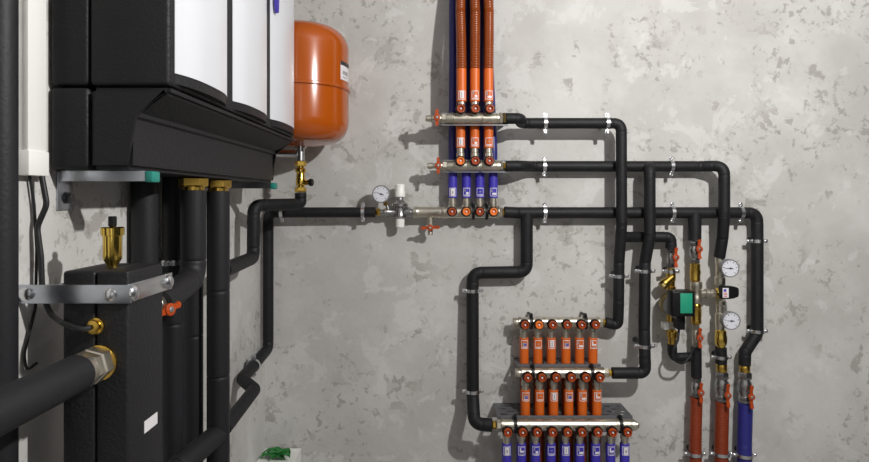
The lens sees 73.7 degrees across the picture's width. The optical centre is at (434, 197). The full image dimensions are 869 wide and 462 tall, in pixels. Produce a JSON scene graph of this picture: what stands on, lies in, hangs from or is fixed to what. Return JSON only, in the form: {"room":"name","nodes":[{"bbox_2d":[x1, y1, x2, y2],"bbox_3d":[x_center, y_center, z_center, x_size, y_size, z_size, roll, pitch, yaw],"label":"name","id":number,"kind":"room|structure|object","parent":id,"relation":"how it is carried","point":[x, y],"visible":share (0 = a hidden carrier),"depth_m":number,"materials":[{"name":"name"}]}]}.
{"room":"mechanical room","nodes":[
{"label":"mechanical room","id":0,"kind":"room"},
{"bbox_2d":[19,0,264,461],"bbox_3d":[-0.683,0.050,-0.034,0.120,2.700,4.332,0,0,0],"label":"wall","id":1,"kind":"structure","parent":0,"point":[71,239],"depth_m":1.02,"materials":[{"name":"grey paint"}]},
{"bbox_2d":[19,0,48,175],"bbox_3d":[-0.613,-0.666,0.886,0.020,1.264,0.046,0,0,0],"label":"duct","id":2,"kind":"object","parent":1,"relation":"attached to","point":[33,156],"visible":0.85,"depth_m":0.87,"materials":[{"name":"white plastic"}]},
{"bbox_2d":[23,176,37,369],"bbox_3d":[-0.617,0.114,0.886,0.005,0.296,0.029,0,0,3],"label":"cable","id":3,"kind":"object","parent":2,"relation":"hanging from","point":[26,367],"visible":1,"depth_m":0.89,"materials":[{"name":"black plastic"}]},
{"bbox_2d":[19,272,173,303],"bbox_3d":[-0.536,0.143,0.935,0.174,0.029,0.148,0,0,0],"label":"bracket","id":4,"kind":"object","parent":1,"relation":"attached to","point":[61,293],"visible":0.89,"depth_m":0.87,"materials":[{"name":"metal"}]},
{"bbox_2d":[56,171,159,209],"bbox_3d":[-0.543,-0.013,0.974,0.159,0.065,0.038,0,0,0],"label":"mounting rail","id":5,"kind":"object","parent":1,"relation":"attached to","point":[64,196],"visible":1,"depth_m":0.96,"materials":[{"name":"metal"}]},
{"bbox_2d":[159,257,180,266],"bbox_3d":[-0.592,0.145,1.312,0.061,0.022,0.065,0,0,-42],"label":"clamp","id":6,"kind":"object","parent":1,"relation":"attached to","point":[165,263],"visible":0.59,"depth_m":1.29,"materials":[{"name":"silver metal"}]},
{"bbox_2d":[52,0,293,182],"bbox_3d":[-0.513,-0.483,1.348,0.211,0.874,0.830,0,0,0],"label":"boiler","id":7,"kind":"object","parent":1,"relation":"attached to","point":[171,88],"visible":0.98,"depth_m":0.99,"materials":[{"name":"black plastic"}]},
{"bbox_2d":[52,88,248,182],"bbox_3d":[-0.588,-0.112,1.348,0.062,0.132,0.830,0,0,0],"label":"tray","id":8,"kind":"object","parent":7,"relation":"on","point":[73,109],"depth_m":0.93,"materials":[{"name":"black plastic"}]},
{"bbox_2d":[92,88,292,182],"bbox_3d":[-0.491,-0.112,1.348,0.128,0.132,0.830,0,0,0],"label":"tray","id":9,"kind":"object","parent":7,"relation":"on","point":[171,132],"depth_m":1.08,"materials":[{"name":"black plastic"}]},
{"bbox_2d":[178,177,207,189],"bbox_3d":[-0.530,-0.031,1.275,0.060,0.028,0.060,0,0,0],"label":"nut","id":10,"kind":"object","parent":7,"relation":"attached to","point":[187,183],"visible":0.91,"depth_m":1.25,"materials":[{"name":"gold metal"}]},
{"bbox_2d":[162,190,205,316],"bbox_3d":[-0.522,0.103,1.185,0.053,0.239,0.233,0,0,-5],"label":"insulated pipe","id":11,"kind":"object","parent":10,"relation":"attached to","point":[190,278],"visible":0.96,"depth_m":1.25,"materials":[{"name":"black plastic"}]},
{"bbox_2d":[162,296,180,315],"bbox_3d":[-0.498,0.196,1.029,0.068,0.040,0.084,0,0,0],"label":"tap","id":12,"kind":"object","parent":11,"relation":"attached to","point":[168,309],"visible":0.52,"depth_m":1.03,"materials":[{"name":"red metal"}]},
{"bbox_2d":[206,179,231,190],"bbox_3d":[-0.530,-0.031,1.422,0.060,0.028,0.060,0,0,0],"label":"nut","id":13,"kind":"object","parent":7,"relation":"attached to","point":[213,184],"visible":0.87,"depth_m":1.40,"materials":[{"name":"gold metal"}]},
{"bbox_2d":[243,354,260,376],"bbox_3d":[-0.598,0.550,1.903,0.051,0.074,0.022,0,0,0],"label":"clamp","id":14,"kind":"object","parent":1,"relation":"attached to","point":[253,356],"visible":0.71,"depth_m":1.90,"materials":[{"name":"silver metal"}]},
{"bbox_2d":[229,183,276,188],"bbox_3d":[-0.543,-0.013,1.707,0.159,0.065,0.038,0,0,0],"label":"mounting rail","id":15,"kind":"object","parent":1,"relation":"attached to","point":[234,185],"visible":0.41,"depth_m":1.69,"materials":[{"name":"metal"}]},
{"bbox_2d":[230,207,375,432],"bbox_3d":[-0.412,0.314,1.773,0.401,0.563,0.652,0,0,0],"label":"insulated pipe","id":16,"kind":"object","parent":1,"relation":"attached to","point":[252,388],"visible":0.94,"depth_m":2.06,"materials":[{"name":"black rubber"}]},
{"bbox_2d":[372,184,412,227],"bbox_3d":[-0.149,0.029,2.076,0.152,0.157,0.061,0,0,-12],"label":"pressure reducer","id":17,"kind":"object","parent":16,"relation":"attached to","point":[380,193],"visible":1,"depth_m":2.06,"materials":[{"name":"silver metal"}]},
{"bbox_2d":[395,219,404,227],"bbox_3d":[-0.124,0.091,2.082,0.033,0.034,0.033,0,0,0],"label":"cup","id":18,"kind":"object","parent":17,"relation":"on","point":[399,222],"depth_m":2.07,"materials":[{"name":"white plastic"}]},
{"bbox_2d":[413,206,440,234],"bbox_3d":[-0.025,0.081,2.073,0.100,0.103,0.061,0,0,0],"label":"drain tee","id":19,"kind":"object","parent":17,"relation":"attached to","point":[430,213],"visible":1,"depth_m":2.06,"materials":[{"name":"silver metal"}]},
{"bbox_2d":[276,20,350,160],"bbox_3d":[-0.453,-0.349,1.945,0.340,0.457,0.332,0,0,0],"label":"tank","id":20,"kind":"object","parent":1,"relation":"attached to","point":[322,91],"visible":0.66,"depth_m":1.82,"materials":[{"name":"orange metal"}]},
{"bbox_2d":[265,0,868,461],"bbox_3d":[0.928,0.050,2.192,3.343,2.700,0.120,0,0,0],"label":"wall","id":21,"kind":"structure","parent":0,"point":[367,361],"depth_m":2.13,"materials":[{"name":"grey paint"}]},
{"bbox_2d":[425,104,508,126],"bbox_3d":[0.112,-0.281,2.034,0.285,0.074,0.196,0,0,0],"label":"manifold","id":22,"kind":"object","parent":21,"relation":"attached to","point":[460,118],"visible":0.98,"depth_m":1.97,"materials":[{"name":"silver metal"}]},
{"bbox_2d":[425,115,440,121],"bbox_3d":[-0.004,-0.272,1.975,0.054,0.027,0.042,0,0,0],"label":"tap","id":23,"kind":"object","parent":22,"relation":"on","point":[436,118],"depth_m":1.97,"materials":[{"name":"silver metal"}]},
{"bbox_2d":[455,0,466,104],"bbox_3d":[0.091,-0.793,2.003,0.041,1.010,0.085,0,0,0],"label":"hose","id":24,"kind":"object","parent":22,"relation":"attached to","point":[461,62],"visible":0.95,"depth_m":1.97,"materials":[{"name":"orange plastic"}]},
{"bbox_2d":[470,0,479,104],"bbox_3d":[0.139,-0.793,2.003,0.041,1.010,0.085,0,0,0],"label":"hose","id":25,"kind":"object","parent":22,"relation":"attached to","point":[474,4],"visible":0.96,"depth_m":1.97,"materials":[{"name":"orange plastic"}]},
{"bbox_2d":[484,0,493,107],"bbox_3d":[0.185,-0.793,2.003,0.040,1.010,0.084,0,0,0],"label":"hose","id":26,"kind":"object","parent":22,"relation":"attached to","point":[488,4],"visible":0.98,"depth_m":1.97,"materials":[{"name":"orange plastic"}]},
{"bbox_2d":[427,156,508,173],"bbox_3d":[0.119,-0.115,2.059,0.290,0.062,0.146,0,0,0],"label":"manifold","id":27,"kind":"object","parent":21,"relation":"attached to","point":[460,164],"visible":0.98,"depth_m":2.02,"materials":[{"name":"silver metal"}]},
{"bbox_2d":[427,162,441,169],"bbox_3d":[0.001,-0.112,2.025,0.054,0.027,0.042,0,0,0],"label":"tap","id":28,"kind":"object","parent":27,"relation":"on","point":[438,165],"depth_m":2.02,"materials":[{"name":"silver metal"}]},
{"bbox_2d":[442,202,503,219],"bbox_3d":[0.138,0.047,2.088,0.223,0.064,0.101,0,0,0],"label":"manifold","id":29,"kind":"object","parent":21,"relation":"attached to","point":[472,212],"visible":1,"depth_m":2.06,"materials":[{"name":"silver metal"}]},
{"bbox_2d":[462,388,483,394],"bbox_3d":[0.137,0.688,2.087,0.077,0.022,0.091,0,0,0],"label":"clamp","id":30,"kind":"object","parent":21,"relation":"attached to","point":[466,391],"visible":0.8,"depth_m":2.05,"materials":[{"name":"silver metal"}]},
{"bbox_2d":[506,113,676,329],"bbox_3d":[0.553,0.090,2.054,0.638,0.762,0.092,0,0,-9],"label":"insulated pipe","id":31,"kind":"object","parent":21,"relation":"attached to","point":[622,236],"visible":0.98,"depth_m":2.03,"materials":[{"name":"black rubber"}]},
{"bbox_2d":[512,312,605,329],"bbox_3d":[0.446,0.441,2.084,0.330,0.057,0.108,0,0,0],"label":"manifold","id":32,"kind":"object","parent":31,"relation":"attached to","point":[583,322],"visible":1,"depth_m":2.05,"materials":[{"name":"silver metal"}]},
{"bbox_2d":[667,248,679,267],"bbox_3d":[0.851,0.212,2.069,0.031,0.076,0.065,0,0,0],"label":"valve","id":33,"kind":"object","parent":31,"relation":"attached to","point":[672,256],"visible":1,"depth_m":2.07,"materials":[{"name":"silver metal"}]},
{"bbox_2d":[466,207,763,431],"bbox_3d":[0.648,0.415,2.038,1.067,0.770,0.142,0,0,0],"label":"insulated pipe","id":34,"kind":"object","parent":21,"relation":"attached to","point":[694,215],"visible":0.89,"depth_m":2.07,"materials":[{"name":"black rubber"}]},
{"bbox_2d":[492,403,638,436],"bbox_3d":[0.450,0.775,2.037,0.504,0.064,0.190,0,0,0],"label":"manifold","id":35,"kind":"object","parent":34,"relation":"attached to","point":[511,423],"visible":0.98,"depth_m":1.97,"materials":[{"name":"silver metal"}]},
{"bbox_2d":[689,239,702,262],"bbox_3d":[0.934,0.190,2.068,0.036,0.088,0.063,0,0,0],"label":"valve","id":36,"kind":"object","parent":34,"relation":"attached to","point":[695,250],"visible":1,"depth_m":2.07,"materials":[{"name":"silver metal"}]},
{"bbox_2d":[737,203,745,222],"bbox_3d":[1.101,0.053,2.097,0.022,0.074,0.070,0,0,0],"label":"clamp","id":37,"kind":"object","parent":34,"relation":"attached to","point":[740,220],"visible":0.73,"depth_m":2.08,"materials":[{"name":"silver metal"}]},
{"bbox_2d":[505,160,729,378],"bbox_3d":[0.647,0.250,2.059,0.793,0.766,0.093,0,0,0],"label":"insulated pipe","id":38,"kind":"object","parent":21,"relation":"attached to","point":[649,168],"visible":1,"depth_m":2.04,"materials":[{"name":"black rubber"}]},
{"bbox_2d":[514,358,612,381],"bbox_3d":[0.453,0.609,2.059,0.339,0.058,0.146,0,0,0],"label":"manifold","id":39,"kind":"object","parent":38,"relation":"attached to","point":[590,373],"visible":0.94,"depth_m":2.02,"materials":[{"name":"silver metal"}]},
{"bbox_2d":[714,257,740,347],"bbox_3d":[1.027,0.364,1.966,0.072,0.317,0.174,0,0,0],"label":"valve","id":40,"kind":"object","parent":38,"relation":"attached to","point":[730,320],"visible":0.98,"depth_m":1.98,"materials":[{"name":"silver metal"}]},
{"bbox_2d":[609,271,628,278],"bbox_3d":[0.658,0.278,2.089,0.071,0.022,0.086,0,0,0],"label":"clamp","id":41,"kind":"object","parent":21,"relation":"attached to","point":[611,275],"visible":0.88,"depth_m":2.06,"materials":[{"name":"silver metal"}]},
{"bbox_2d":[632,337,654,348],"bbox_3d":[0.738,0.520,2.074,0.073,0.022,0.117,0,0,0],"label":"clamp","id":42,"kind":"object","parent":21,"relation":"attached to","point":[634,339],"visible":0.84,"depth_m":2.03,"materials":[{"name":"silver metal"}]},
{"bbox_2d":[635,266,655,273],"bbox_3d":[0.748,0.259,2.084,0.073,0.022,0.096,0,0,0],"label":"clamp","id":43,"kind":"object","parent":21,"relation":"attached to","point":[637,270],"visible":0.91,"depth_m":2.05,"materials":[{"name":"silver metal"}]},
{"bbox_2d":[684,444,705,457],"bbox_3d":[0.941,0.917,2.092,0.072,0.022,0.075,0,0,30],"label":"clamp","id":44,"kind":"object","parent":21,"relation":"attached to","point":[687,452],"visible":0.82,"depth_m":2.07,"materials":[{"name":"silver metal"}]},
{"bbox_2d":[709,445,732,457],"bbox_3d":[1.035,0.917,2.091,0.075,0.022,0.076,0,0,32],"label":"clamp","id":45,"kind":"object","parent":21,"relation":"attached to","point":[712,452],"visible":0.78,"depth_m":2.07,"materials":[{"name":"silver metal"}]},
{"bbox_2d":[711,350,731,359],"bbox_3d":[1.029,0.571,2.096,0.072,0.022,0.073,0,0,0],"label":"clamp","id":46,"kind":"object","parent":21,"relation":"attached to","point":[713,356],"visible":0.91,"depth_m":2.07,"materials":[{"name":"silver metal"}]},
{"bbox_2d":[732,446,756,459],"bbox_3d":[1.108,0.921,2.089,0.076,0.022,0.077,0,0,-36],"label":"clamp","id":47,"kind":"object","parent":21,"relation":"attached to","point":[735,454],"visible":0.8,"depth_m":2.07,"materials":[{"name":"silver metal"}]},
{"bbox_2d":[746,325,767,333],"bbox_3d":[1.165,0.477,2.093,0.069,0.022,0.073,0,0,28],"label":"clamp","id":48,"kind":"object","parent":21,"relation":"attached to","point":[749,330],"visible":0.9,"depth_m":2.07,"materials":[{"name":"silver metal"}]},
{"bbox_3d":[0.929,1.450,0.026,3.343,0.100,4.452,0,0,0],"label":"floor","id":49,"kind":"structure","parent":0,"visible":0},
{"bbox_2d":[0,0,18,461],"bbox_3d":[-0.599,0.050,0.797,0.045,2.700,0.045,0,0,0],"label":"insulated pipe","id":50,"kind":"object","parent":49,"relation":"on","point":[9,9],"visible":1,"depth_m":0.79,"materials":[{"name":"black plastic"}]},
{"bbox_2d":[64,263,161,461],"bbox_3d":[-0.510,0.755,0.929,0.100,1.290,0.113,0,0,0],"label":"hydraulic separator","id":51,"kind":"object","parent":49,"relation":"on","point":[118,418],"visible":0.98,"depth_m":0.87,"materials":[{"name":"black plastic"}]},
{"bbox_2d":[34,176,104,333],"bbox_3d":[-0.558,0.085,0.873,0.122,0.239,0.031,0,0,14],"label":"cable","id":52,"kind":"object","parent":51,"relation":"attached to","point":[96,325],"visible":0.87,"depth_m":0.89,"materials":[{"name":"black rubber"}]},
{"bbox_2d":[76,345,117,386],"bbox_3d":[-0.503,0.247,0.844,0.053,0.053,0.056,0,0,0],"label":"nut","id":53,"kind":"object","parent":51,"relation":"attached to","point":[103,358],"visible":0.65,"depth_m":0.85,"materials":[{"name":"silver metal"}]},
{"bbox_2d":[0,355,95,436],"bbox_3d":[-0.503,0.247,0.583,0.053,0.053,0.466,0,0,0],"label":"insulated pipe","id":54,"kind":"object","parent":53,"relation":"attached to","point":[23,399],"visible":1,"depth_m":0.72,"materials":[{"name":"black plastic"}]},
{"bbox_2d":[100,216,124,267],"bbox_3d":[-0.512,0.070,0.922,0.034,0.081,0.034,0,0,0],"label":"air vent","id":55,"kind":"object","parent":51,"relation":"on","point":[111,235],"visible":1,"depth_m":0.91,"materials":[{"name":"gold metal"}]},
{"bbox_2d":[130,181,158,263],"bbox_3d":[-0.595,0.677,1.190,0.052,1.446,0.052,0,0,0],"label":"insulated pipe","id":56,"kind":"object","parent":49,"relation":"on","point":[144,196],"visible":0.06,"depth_m":1.17,"materials":[{"name":"black plastic"}]},
{"bbox_2d":[162,177,183,461],"bbox_3d":[-0.592,0.677,1.312,0.045,1.446,0.045,0,0,0],"label":"insulated pipe","id":57,"kind":"object","parent":49,"relation":"on","point":[172,326],"visible":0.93,"depth_m":1.29,"materials":[{"name":"black plastic"}]},
{"bbox_2d":[184,284,202,446],"bbox_3d":[-0.594,0.677,1.430,0.045,1.446,0.045,0,0,0],"label":"insulated pipe","id":58,"kind":"object","parent":49,"relation":"on","point":[193,306],"visible":0.54,"depth_m":1.41,"materials":[{"name":"black plastic"}]},
{"bbox_2d":[167,191,229,461],"bbox_3d":[-0.546,0.692,1.235,0.057,1.416,0.429,0,0,4],"label":"insulated pipe","id":59,"kind":"object","parent":49,"relation":"on","point":[213,444],"visible":1,"depth_m":1.40,"materials":[{"name":"black plastic"}]},
{"bbox_2d":[230,193,306,275],"bbox_3d":[-0.524,0.092,1.709,0.116,0.219,0.528,0,0,9],"label":"insulated pipe","id":60,"kind":"object","parent":59,"relation":"attached to","point":[256,207],"visible":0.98,"depth_m":1.76,"materials":[{"name":"black rubber"}]},
{"bbox_2d":[295,161,313,192],"bbox_3d":[-0.436,-0.071,1.944,0.064,0.106,0.039,0,0,0],"label":"valve","id":61,"kind":"object","parent":60,"relation":"on","point":[300,170],"visible":1,"depth_m":1.93,"materials":[{"name":"gold metal"}]},
{"bbox_2d":[256,448,300,461],"bbox_3d":[-0.554,1.159,1.993,0.132,0.482,0.266,0,0,0],"label":"planter","id":62,"kind":"object","parent":49,"relation":"on","point":[295,455],"visible":0.64,"depth_m":2.06,"materials":[{"name":"white plastic"}]},
{"bbox_2d":[259,447,290,458],"bbox_3d":[-0.559,0.905,2.058,0.114,0.023,0.085,0,0,0],"label":"plant","id":63,"kind":"object","parent":62,"relation":"on","point":[274,452],"visible":1,"depth_m":2.05,"materials":[{"name":"green plant"}]},
{"bbox_2d":[502,434,510,461],"bbox_3d":[0.247,1.099,1.984,0.033,0.603,0.033,0,0,29],"label":"hose","id":64,"kind":"object","parent":49,"relation":"on","point":[506,444],"visible":0.87,"depth_m":1.97,"materials":[{"name":"blue plastic"}]},
{"bbox_2d":[516,434,525,461],"bbox_3d":[0.296,1.099,1.984,0.033,0.603,0.033,0,0,29],"label":"hose","id":65,"kind":"object","parent":49,"relation":"on","point":[520,445],"visible":0.84,"depth_m":1.97,"materials":[{"name":"blue plastic"}]},
{"bbox_2d":[519,329,528,414],"bbox_3d":[0.320,0.931,2.072,0.033,0.938,0.033,0,0,0],"label":"hose","id":66,"kind":"object","parent":49,"relation":"on","point":[523,340],"visible":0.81,"depth_m":2.06,"materials":[{"name":"orange plastic"}]},
{"bbox_2d":[521,379,529,461],"bbox_3d":[0.318,1.015,2.028,0.033,0.770,0.033,0,0,0],"label":"hose","id":67,"kind":"object","parent":49,"relation":"on","point":[525,391],"visible":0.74,"depth_m":2.02,"materials":[{"name":"orange plastic"}]},
{"bbox_2d":[531,434,539,461],"bbox_3d":[0.345,1.099,1.984,0.033,0.603,0.033,0,0,0],"label":"hose","id":68,"kind":"object","parent":49,"relation":"on","point":[535,445],"visible":0.87,"depth_m":1.97,"materials":[{"name":"blue plastic"}]},
{"bbox_2d":[533,327,541,414],"bbox_3d":[0.369,0.931,2.072,0.033,0.938,0.033,0,0,0],"label":"hose","id":69,"kind":"object","parent":49,"relation":"on","point":[537,339],"visible":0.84,"depth_m":2.06,"materials":[{"name":"orange plastic"}]},
{"bbox_2d":[535,379,543,461],"bbox_3d":[0.367,1.015,2.028,0.033,0.770,0.033,0,0,0],"label":"hose","id":70,"kind":"object","parent":49,"relation":"on","point":[539,391],"visible":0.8,"depth_m":2.02,"materials":[{"name":"orange plastic"}]},
{"bbox_2d":[546,434,555,461],"bbox_3d":[0.398,1.099,1.984,0.033,0.603,0.033,0,0,29],"label":"hose","id":71,"kind":"object","parent":49,"relation":"on","point":[550,444],"visible":0.87,"depth_m":1.97,"materials":[{"name":"blue plastic"}]},
{"bbox_2d":[547,328,555,414],"bbox_3d":[0.417,0.931,2.072,0.033,0.938,0.033,0,0,0],"label":"hose","id":72,"kind":"object","parent":49,"relation":"on","point":[551,340],"visible":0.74,"depth_m":2.06,"materials":[{"name":"orange plastic"}]},
{"bbox_2d":[549,378,557,461],"bbox_3d":[0.416,1.015,2.028,0.033,0.770,0.033,0,0,0],"label":"hose","id":73,"kind":"object","parent":49,"relation":"on","point":[553,391],"visible":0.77,"depth_m":2.02,"materials":[{"name":"orange plastic"}]},
{"bbox_2d":[560,432,569,461],"bbox_3d":[0.447,1.099,1.984,0.033,0.603,0.033,0,0,29],"label":"hose","id":74,"kind":"object","parent":49,"relation":"on","point":[564,445],"visible":0.84,"depth_m":1.97,"materials":[{"name":"blue plastic"}]},
{"bbox_2d":[561,327,569,441],"bbox_3d":[0.469,0.931,2.072,0.033,0.938,0.033,0,0,0],"label":"hose","id":75,"kind":"object","parent":49,"relation":"on","point":[565,339],"visible":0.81,"depth_m":2.06,"materials":[{"name":"orange plastic"}]},
{"bbox_2d":[564,378,572,461],"bbox_3d":[0.469,1.015,2.028,0.033,0.770,0.033,0,0,0],"label":"hose","id":76,"kind":"object","parent":49,"relation":"on","point":[568,391],"visible":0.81,"depth_m":2.02,"materials":[{"name":"orange plastic"}]},
{"bbox_2d":[575,327,583,441],"bbox_3d":[0.518,0.931,2.072,0.033,0.938,0.033,0,0,0],"label":"hose","id":77,"kind":"object","parent":49,"relation":"on","point":[579,339],"visible":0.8,"depth_m":2.06,"materials":[{"name":"orange plastic"}]},
{"bbox_2d":[575,434,584,461],"bbox_3d":[0.496,1.099,1.984,0.033,0.603,0.033,0,0,0],"label":"hose","id":78,"kind":"object","parent":49,"relation":"on","point":[579,444],"visible":0.88,"depth_m":1.97,"materials":[{"name":"blue plastic"}]},
{"bbox_2d":[577,378,586,461],"bbox_3d":[0.516,1.015,2.028,0.033,0.770,0.033,0,0,0],"label":"hose","id":79,"kind":"object","parent":49,"relation":"on","point":[581,391],"visible":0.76,"depth_m":2.02,"materials":[{"name":"orange plastic"}]},
{"bbox_2d":[588,327,597,461],"bbox_3d":[0.566,0.931,2.072,0.033,0.938,0.033,0,0,0],"label":"hose","id":80,"kind":"object","parent":49,"relation":"on","point":[592,339],"visible":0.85,"depth_m":2.06,"materials":[{"name":"orange plastic"}]},
{"bbox_2d":[590,434,599,461],"bbox_3d":[0.550,1.099,1.984,0.033,0.603,0.033,0,0,0],"label":"hose","id":81,"kind":"object","parent":49,"relation":"on","point":[594,445],"visible":0.9,"depth_m":1.97,"materials":[{"name":"blue plastic"}]},
{"bbox_2d":[592,379,601,461],"bbox_3d":[0.568,1.015,2.028,0.033,0.770,0.033,0,0,0],"label":"hose","id":82,"kind":"object","parent":49,"relation":"on","point":[596,391],"visible":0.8,"depth_m":2.02,"materials":[{"name":"orange plastic"}]},
{"bbox_2d":[605,434,614,461],"bbox_3d":[0.602,1.099,1.984,0.033,0.603,0.033,0,0,29],"label":"hose","id":83,"kind":"object","parent":49,"relation":"on","point":[609,445],"visible":0.91,"depth_m":1.97,"materials":[{"name":"blue plastic"}]},
{"bbox_2d":[620,434,629,461],"bbox_3d":[0.650,1.099,1.984,0.033,0.603,0.033,0,0,29],"label":"hose","id":84,"kind":"object","parent":49,"relation":"on","point":[624,445],"visible":0.88,"depth_m":1.97,"materials":[{"name":"blue plastic"}]},
{"bbox_2d":[689,396,702,461],"bbox_3d":[0.938,1.058,2.082,0.048,0.685,0.044,0,0,0],"label":"hose","id":85,"kind":"object","parent":49,"relation":"on","point":[695,419],"visible":0.98,"depth_m":2.06,"materials":[{"name":"brown"}]},
{"bbox_2d":[691,377,704,402],"bbox_3d":[0.940,0.683,2.068,0.036,0.077,0.063,0,0,0],"label":"valve","id":86,"kind":"object","parent":85,"relation":"attached to","point":[696,385],"visible":0.99,"depth_m":2.07,"materials":[{"name":"silver metal"}]},
{"bbox_2d":[691,346,701,378],"bbox_3d":[0.940,0.590,2.082,0.037,0.107,0.036,0,0,0],"label":"insulated pipe","id":87,"kind":"object","parent":86,"relation":"attached to","point":[696,364],"visible":0.84,"depth_m":2.07,"materials":[{"name":"black rubber"}]},
{"bbox_2d":[667,344,692,361],"bbox_3d":[0.878,0.556,2.082,0.083,0.064,0.033,0,0,0],"label":"insulated pipe","id":88,"kind":"object","parent":87,"relation":"attached to","point":[681,356],"visible":0.8,"depth_m":2.07,"materials":[{"name":"black rubber"}]},
{"bbox_2d":[659,289,694,344],"bbox_3d":[0.849,0.421,2.040,0.080,0.207,0.140,0,0,0],"label":"pump","id":89,"kind":"object","parent":88,"relation":"attached to","point":[677,304],"visible":0.99,"depth_m":1.99,"materials":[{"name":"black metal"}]},
{"bbox_2d":[658,268,675,290],"bbox_3d":[0.833,0.292,2.075,0.068,0.080,0.036,0,0,-20],"label":"strainer","id":90,"kind":"object","parent":89,"relation":"attached to","point":[668,282],"visible":0.93,"depth_m":2.07,"materials":[{"name":"gold metal"}]},
{"bbox_2d":[672,330,694,363],"bbox_3d":[0.874,0.519,2.036,0.101,0.130,0.016,0,0,-21],"label":"cable","id":91,"kind":"object","parent":89,"relation":"attached to","point":[678,331],"visible":0.98,"depth_m":2.02,"materials":[{"name":"black plastic"}]},
{"bbox_2d":[692,324,703,347],"bbox_3d":[0.938,0.494,2.068,0.026,0.081,0.055,0,0,0],"label":"valve","id":92,"kind":"object","parent":87,"relation":"attached to","point":[697,337],"visible":1,"depth_m":2.07,"materials":[{"name":"silver metal"}]},
{"bbox_2d":[691,304,701,324],"bbox_3d":[0.940,0.415,2.082,0.037,0.074,0.037,0,0,0],"label":"pipe fitting","id":93,"kind":"object","parent":92,"relation":"attached to","point":[696,320],"visible":0.72,"depth_m":2.07,"materials":[{"name":"gold metal"}]},
{"bbox_2d":[690,281,716,303],"bbox_3d":[0.964,0.338,2.082,0.090,0.077,0.041,0,0,0],"label":"mixing tee","id":94,"kind":"object","parent":93,"relation":"on","point":[696,287],"visible":0.84,"depth_m":2.07,"materials":[{"name":"silver metal"}]},
{"bbox_2d":[690,263,700,281],"bbox_3d":[0.936,0.267,2.082,0.038,0.064,0.038,0,0,0],"label":"pipe fitting","id":95,"kind":"object","parent":94,"relation":"on","point":[695,272],"visible":0.98,"depth_m":2.07,"materials":[{"name":"gold metal"}]},
{"bbox_2d":[714,400,728,461],"bbox_3d":[1.031,1.066,2.082,0.053,0.669,0.049,0,0,0],"label":"hose","id":96,"kind":"object","parent":49,"relation":"on","point":[721,426],"visible":0.95,"depth_m":2.06,"materials":[{"name":"brown"}]},
{"bbox_2d":[715,371,731,407],"bbox_3d":[1.032,0.680,2.068,0.048,0.112,0.075,0,0,0],"label":"valve","id":97,"kind":"object","parent":96,"relation":"attached to","point":[722,386],"visible":0.99,"depth_m":2.06,"materials":[{"name":"silver metal"}]},
{"bbox_2d":[716,364,726,372],"bbox_3d":[1.031,0.609,2.082,0.037,0.027,0.037,0,0,0],"label":"adapter","id":98,"kind":"object","parent":97,"relation":"attached to","point":[719,368],"visible":0.9,"depth_m":2.07,"materials":[{"name":"brown metal"}]},
{"bbox_2d":[715,346,726,364],"bbox_3d":[1.029,0.566,2.082,0.040,0.058,0.039,0,0,0],"label":"insulated pipe","id":99,"kind":"object","parent":98,"relation":"attached to","point":[722,352],"visible":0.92,"depth_m":2.07,"materials":[{"name":"black rubber"}]},
{"bbox_2d":[736,401,753,461],"bbox_3d":[1.115,1.068,2.082,0.055,0.664,0.052,0,0,0],"label":"hose","id":100,"kind":"object","parent":49,"relation":"on","point":[744,412],"visible":0.92,"depth_m":2.06,"materials":[{"name":"blue"}]},
{"bbox_2d":[737,371,754,408],"bbox_3d":[1.114,0.682,2.068,0.048,0.117,0.075,0,0,0],"label":"valve","id":101,"kind":"object","parent":100,"relation":"attached to","point":[745,387],"visible":1,"depth_m":2.06,"materials":[{"name":"silver metal"}]},
{"bbox_3d":[0.929,-1.350,0.026,3.343,0.100,4.452,0,0,0],"label":"ceiling","id":102,"kind":"structure","parent":0,"visible":0},
{"bbox_2d":[448,0,456,206],"bbox_3d":[0.067,-0.632,2.092,0.032,1.331,0.062,0,0,10],"label":"hose","id":103,"kind":"object","parent":102,"relation":"hanging from","point":[452,150],"visible":0.8,"depth_m":2.08,"materials":[{"name":"blue plastic"}]},
{"bbox_2d":[456,46,464,156],"bbox_3d":[0.091,-0.713,2.048,0.033,1.169,0.073,0,0,0],"label":"hose","id":104,"kind":"object","parent":102,"relation":"hanging from","point":[460,130],"visible":0.38,"depth_m":2.02,"materials":[{"name":"orange plastic"}]},
{"bbox_2d":[462,0,470,206],"bbox_3d":[0.114,-0.632,2.092,0.033,1.331,0.061,0,0,0],"label":"hose","id":105,"kind":"object","parent":102,"relation":"hanging from","point":[466,177],"visible":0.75,"depth_m":2.08,"materials":[{"name":"blue plastic"}]},
{"bbox_2d":[470,102,478,156],"bbox_3d":[0.141,-0.713,2.048,0.033,1.169,0.073,0,0,0],"label":"hose","id":106,"kind":"object","parent":102,"relation":"hanging from","point":[474,130],"visible":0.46,"depth_m":2.02,"materials":[{"name":"orange plastic"}]},
{"bbox_2d":[475,0,483,206],"bbox_3d":[0.165,-0.632,2.092,0.033,1.331,0.062,0,0,11],"label":"hose","id":107,"kind":"object","parent":102,"relation":"hanging from","point":[479,177],"visible":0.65,"depth_m":2.07,"materials":[{"name":"blue plastic"}]},
{"bbox_2d":[483,0,492,156],"bbox_3d":[0.189,-0.713,2.048,0.033,1.169,0.073,0,0,0],"label":"hose","id":108,"kind":"object","parent":102,"relation":"hanging from","point":[488,130],"visible":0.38,"depth_m":2.02,"materials":[{"name":"orange plastic"}]},
{"bbox_2d":[489,0,497,206],"bbox_3d":[0.205,-0.632,2.092,0.032,1.331,0.063,0,0,-19],"label":"hose","id":109,"kind":"object","parent":102,"relation":"hanging from","point":[493,177],"visible":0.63,"depth_m":2.07,"materials":[{"name":"blue plastic"}]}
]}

